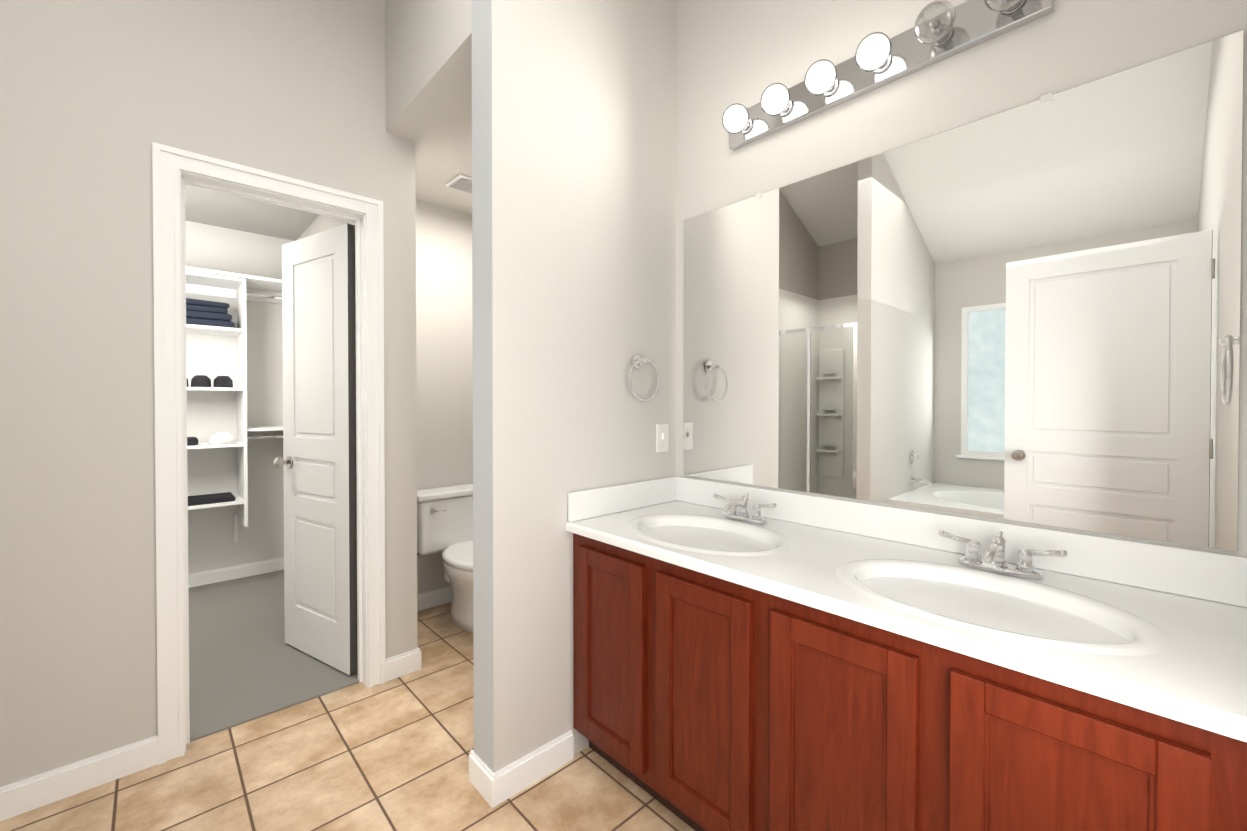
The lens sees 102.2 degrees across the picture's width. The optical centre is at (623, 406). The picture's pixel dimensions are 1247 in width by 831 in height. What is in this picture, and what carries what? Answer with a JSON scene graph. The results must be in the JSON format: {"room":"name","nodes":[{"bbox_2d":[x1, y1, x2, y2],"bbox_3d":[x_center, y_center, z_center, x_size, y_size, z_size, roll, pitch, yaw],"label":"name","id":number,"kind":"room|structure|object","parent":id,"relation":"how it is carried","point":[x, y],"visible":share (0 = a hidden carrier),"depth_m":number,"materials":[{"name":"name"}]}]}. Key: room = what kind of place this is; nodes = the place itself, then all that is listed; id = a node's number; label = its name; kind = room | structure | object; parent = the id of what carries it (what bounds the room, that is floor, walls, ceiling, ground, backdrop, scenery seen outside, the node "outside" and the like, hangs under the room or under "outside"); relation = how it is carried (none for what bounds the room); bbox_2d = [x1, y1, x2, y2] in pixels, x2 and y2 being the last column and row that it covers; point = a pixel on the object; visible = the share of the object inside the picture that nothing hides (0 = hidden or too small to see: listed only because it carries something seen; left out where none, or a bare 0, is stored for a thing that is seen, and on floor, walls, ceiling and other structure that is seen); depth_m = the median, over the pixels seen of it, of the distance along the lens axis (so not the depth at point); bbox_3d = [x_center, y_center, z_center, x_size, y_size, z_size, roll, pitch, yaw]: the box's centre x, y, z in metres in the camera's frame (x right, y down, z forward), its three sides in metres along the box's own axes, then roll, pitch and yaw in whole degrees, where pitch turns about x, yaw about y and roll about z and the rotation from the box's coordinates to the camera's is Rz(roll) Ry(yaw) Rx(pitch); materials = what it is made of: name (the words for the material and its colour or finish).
{"room":"bathroom","nodes":[
{"label":"bathroom","id":0,"kind":"room"},
{"bbox_2d":[0,602,694,830],"bbox_3d":[-1.187,1.280,0.835,4.070,0.100,3.425,-1,1,-43],"label":"floor","id":1,"kind":"structure","parent":0,"point":[392,755],"depth_m":1.64,"materials":[{"name":"beige tile"}]},
{"bbox_2d":[417,483,472,632],"bbox_3d":[-0.907,0.851,2.785,0.665,0.718,0.703,-1,1,-43],"label":"toilet","id":2,"kind":"object","parent":1,"relation":"on","point":[445,520],"visible":0.52,"depth_m":2.83,"materials":[{"name":"white ceramic"}]},
{"bbox_2d":[565,476,1246,830],"bbox_3d":[0.547,0.762,1.354,0.577,0.926,1.569,-1,1,-43],"label":"bathroom vanity","id":3,"kind":"object","parent":1,"relation":"on","point":[799,662],"visible":1,"depth_m":1.09,"materials":[{"name":"brown wood"}]},
{"bbox_2d":[713,493,776,523],"bbox_3d":[0.387,0.348,1.717,0.152,0.092,0.255,-1,1,-43],"label":"faucet","id":4,"kind":"object","parent":3,"relation":"on","point":[730,510],"visible":1,"depth_m":1.72,"materials":[{"name":"silver metal"}]},
{"bbox_2d":[938,530,1067,578],"bbox_3d":[0.880,0.353,1.192,0.152,0.092,0.255,-1,1,-43],"label":"faucet","id":5,"kind":"object","parent":3,"relation":"on","point":[994,559],"visible":1,"depth_m":1.20,"materials":[{"name":"silver metal"}]},
{"bbox_2d":[0,0,1246,786],"bbox_3d":[-1.663,-0.625,1.322,4.070,3.700,4.815,-1,1,-43],"label":"wall","id":6,"kind":"structure","parent":0,"point":[532,292],"depth_m":1.69,"materials":[{"name":"grey paint"}]},
{"bbox_2d":[0,735,157,820],"bbox_3d":[-1.731,1.175,1.593,0.377,0.095,0.013,-1,1,-43],"label":"baseboard","id":7,"kind":"structure","parent":6,"relation":"attached to","point":[17,798],"depth_m":1.59,"materials":[{"name":"white wood"}]},
{"bbox_2d":[186,266,281,542],"bbox_3d":[-2.906,0.050,3.045,1.648,1.795,0.368,-1,1,-43],"label":"closet shelving","id":8,"kind":"object","parent":6,"relation":"attached to","point":[214,283],"visible":0.48,"depth_m":3.28,"materials":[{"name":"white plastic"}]},
{"bbox_2d":[186,298,235,505],"bbox_3d":[-2.745,-0.029,3.166,0.470,1.272,0.295,-1,1,-43],"label":"clothes","id":9,"kind":"object","parent":8,"relation":"on","point":[205,313],"visible":0.58,"depth_m":3.16,"materials":[{"name":"grey fabric"}]},
{"bbox_2d":[246,292,282,439],"bbox_3d":[-2.439,-0.275,3.501,0.336,1.015,0.338,-1,1,-43],"label":"hanging rail","id":10,"kind":"object","parent":8,"relation":"attached to","point":[263,428],"visible":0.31,"depth_m":3.39,"materials":[{"name":"silver metal"}]},
{"bbox_2d":[188,557,283,587],"bbox_3d":[-3.046,1.159,3.170,1.620,0.095,0.013,-1,1,-43],"label":"baseboard","id":11,"kind":"structure","parent":6,"relation":"attached to","point":[245,570],"depth_m":3.49,"materials":[{"name":"white wood"}]},
{"bbox_2d":[152,142,385,764],"bbox_3d":[-1.543,0.120,1.846,1.213,2.200,0.151,-1,1,-43],"label":"door frame","id":12,"kind":"structure","parent":6,"relation":"attached to","point":[175,170],"depth_m":1.81,"materials":[{"name":"white wood"}]},
{"bbox_2d":[273,223,356,674],"bbox_3d":[-1.473,0.192,2.383,0.248,2.005,0.575,-1,1,-43],"label":"closet door","id":13,"kind":"structure","parent":6,"relation":"in","point":[317,462],"depth_m":2.35,"materials":[{"name":"white wood"}]},
{"bbox_2d":[385,657,391,672],"bbox_3d":[-1.775,1.160,3.048,0.013,0.095,1.930,-1,1,-43],"label":"baseboard","id":14,"kind":"structure","parent":6,"relation":"attached to","point":[388,662],"depth_m":2.23,"materials":[{"name":"white wood"}]},
{"bbox_2d":[396,647,420,672],"bbox_3d":[-1.159,1.165,2.559,0.013,0.095,0.640,-1,1,-43],"label":"baseboard","id":15,"kind":"structure","parent":6,"relation":"attached to","point":[412,659],"depth_m":2.30,"materials":[{"name":"white wood"}]},
{"bbox_2d":[417,586,452,610],"bbox_3d":[-1.147,1.160,3.047,0.700,0.095,0.013,-1,1,-43],"label":"baseboard","id":16,"kind":"structure","parent":6,"relation":"attached to","point":[440,596],"depth_m":3.04,"materials":[{"name":"white wood"}]},
{"bbox_2d":[446,174,471,193],"bbox_3d":[-0.803,-1.210,2.789,0.300,0.018,0.175,-1,1,-43],"label":"air vent","id":17,"kind":"object","parent":6,"relation":"in","point":[461,182],"visible":0.5,"depth_m":2.71,"materials":[{"name":"white"}]},
{"bbox_2d":[469,750,485,792],"bbox_3d":[-0.186,1.172,1.921,0.843,0.095,0.036,-1,1,-43],"label":"baseboard","id":18,"kind":"structure","parent":6,"relation":"attached to","point":[475,763],"depth_m":1.62,"materials":[{"name":"white wood"}]},
{"bbox_2d":[480,730,573,807],"bbox_3d":[-0.290,1.174,1.643,0.311,0.095,0.013,-1,1,-43],"label":"baseboard","id":19,"kind":"structure","parent":6,"relation":"attached to","point":[498,787],"depth_m":1.61,"materials":[{"name":"white wood"}]},
{"bbox_2d":[629,355,659,401],"bbox_3d":[0.070,-0.111,1.936,0.166,0.183,0.059,-1,1,-43],"label":"towel ring","id":20,"kind":"object","parent":6,"relation":"attached to","point":[638,361],"visible":1,"depth_m":1.93,"materials":[{"name":"silver metal"}]},
{"bbox_2d":[656,424,668,452],"bbox_3d":[0.163,0.128,2.056,0.072,0.116,0.016,-1,1,-43],"label":"switch plate","id":21,"kind":"object","parent":6,"relation":"attached to","point":[662,437],"visible":1,"depth_m":2.05,"materials":[{"name":"white plastic"}]},
{"bbox_2d":[722,0,1054,150],"bbox_3d":[0.679,-1.019,1.512,0.145,0.115,0.929,-1,1,-43],"label":"sconce","id":22,"kind":"object","parent":6,"relation":"attached to","point":[878,60],"visible":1,"depth_m":1.45,"materials":[{"name":"silver metal"}]},
{"bbox_2d":[684,30,1243,550],"bbox_3d":[0.749,-0.241,1.547,0.008,1.057,1.455,-1,1,-43],"label":"mirror","id":23,"kind":"object","parent":6,"relation":"attached to","point":[1028,312],"visible":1,"depth_m":1.29,"materials":[{"name":"clear glass"}]},
{"label":"outside","id":24,"kind":"structure","parent":0,"visible":0},
{"bbox_2d":[188,570,358,741],"bbox_3d":[-2.396,1.259,2.508,1.860,0.108,2.110,-1,1,-43],"label":"floor","id":25,"kind":"structure","parent":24,"point":[247,663],"depth_m":2.38,"materials":[{"name":"grey carpet"}]}
]}

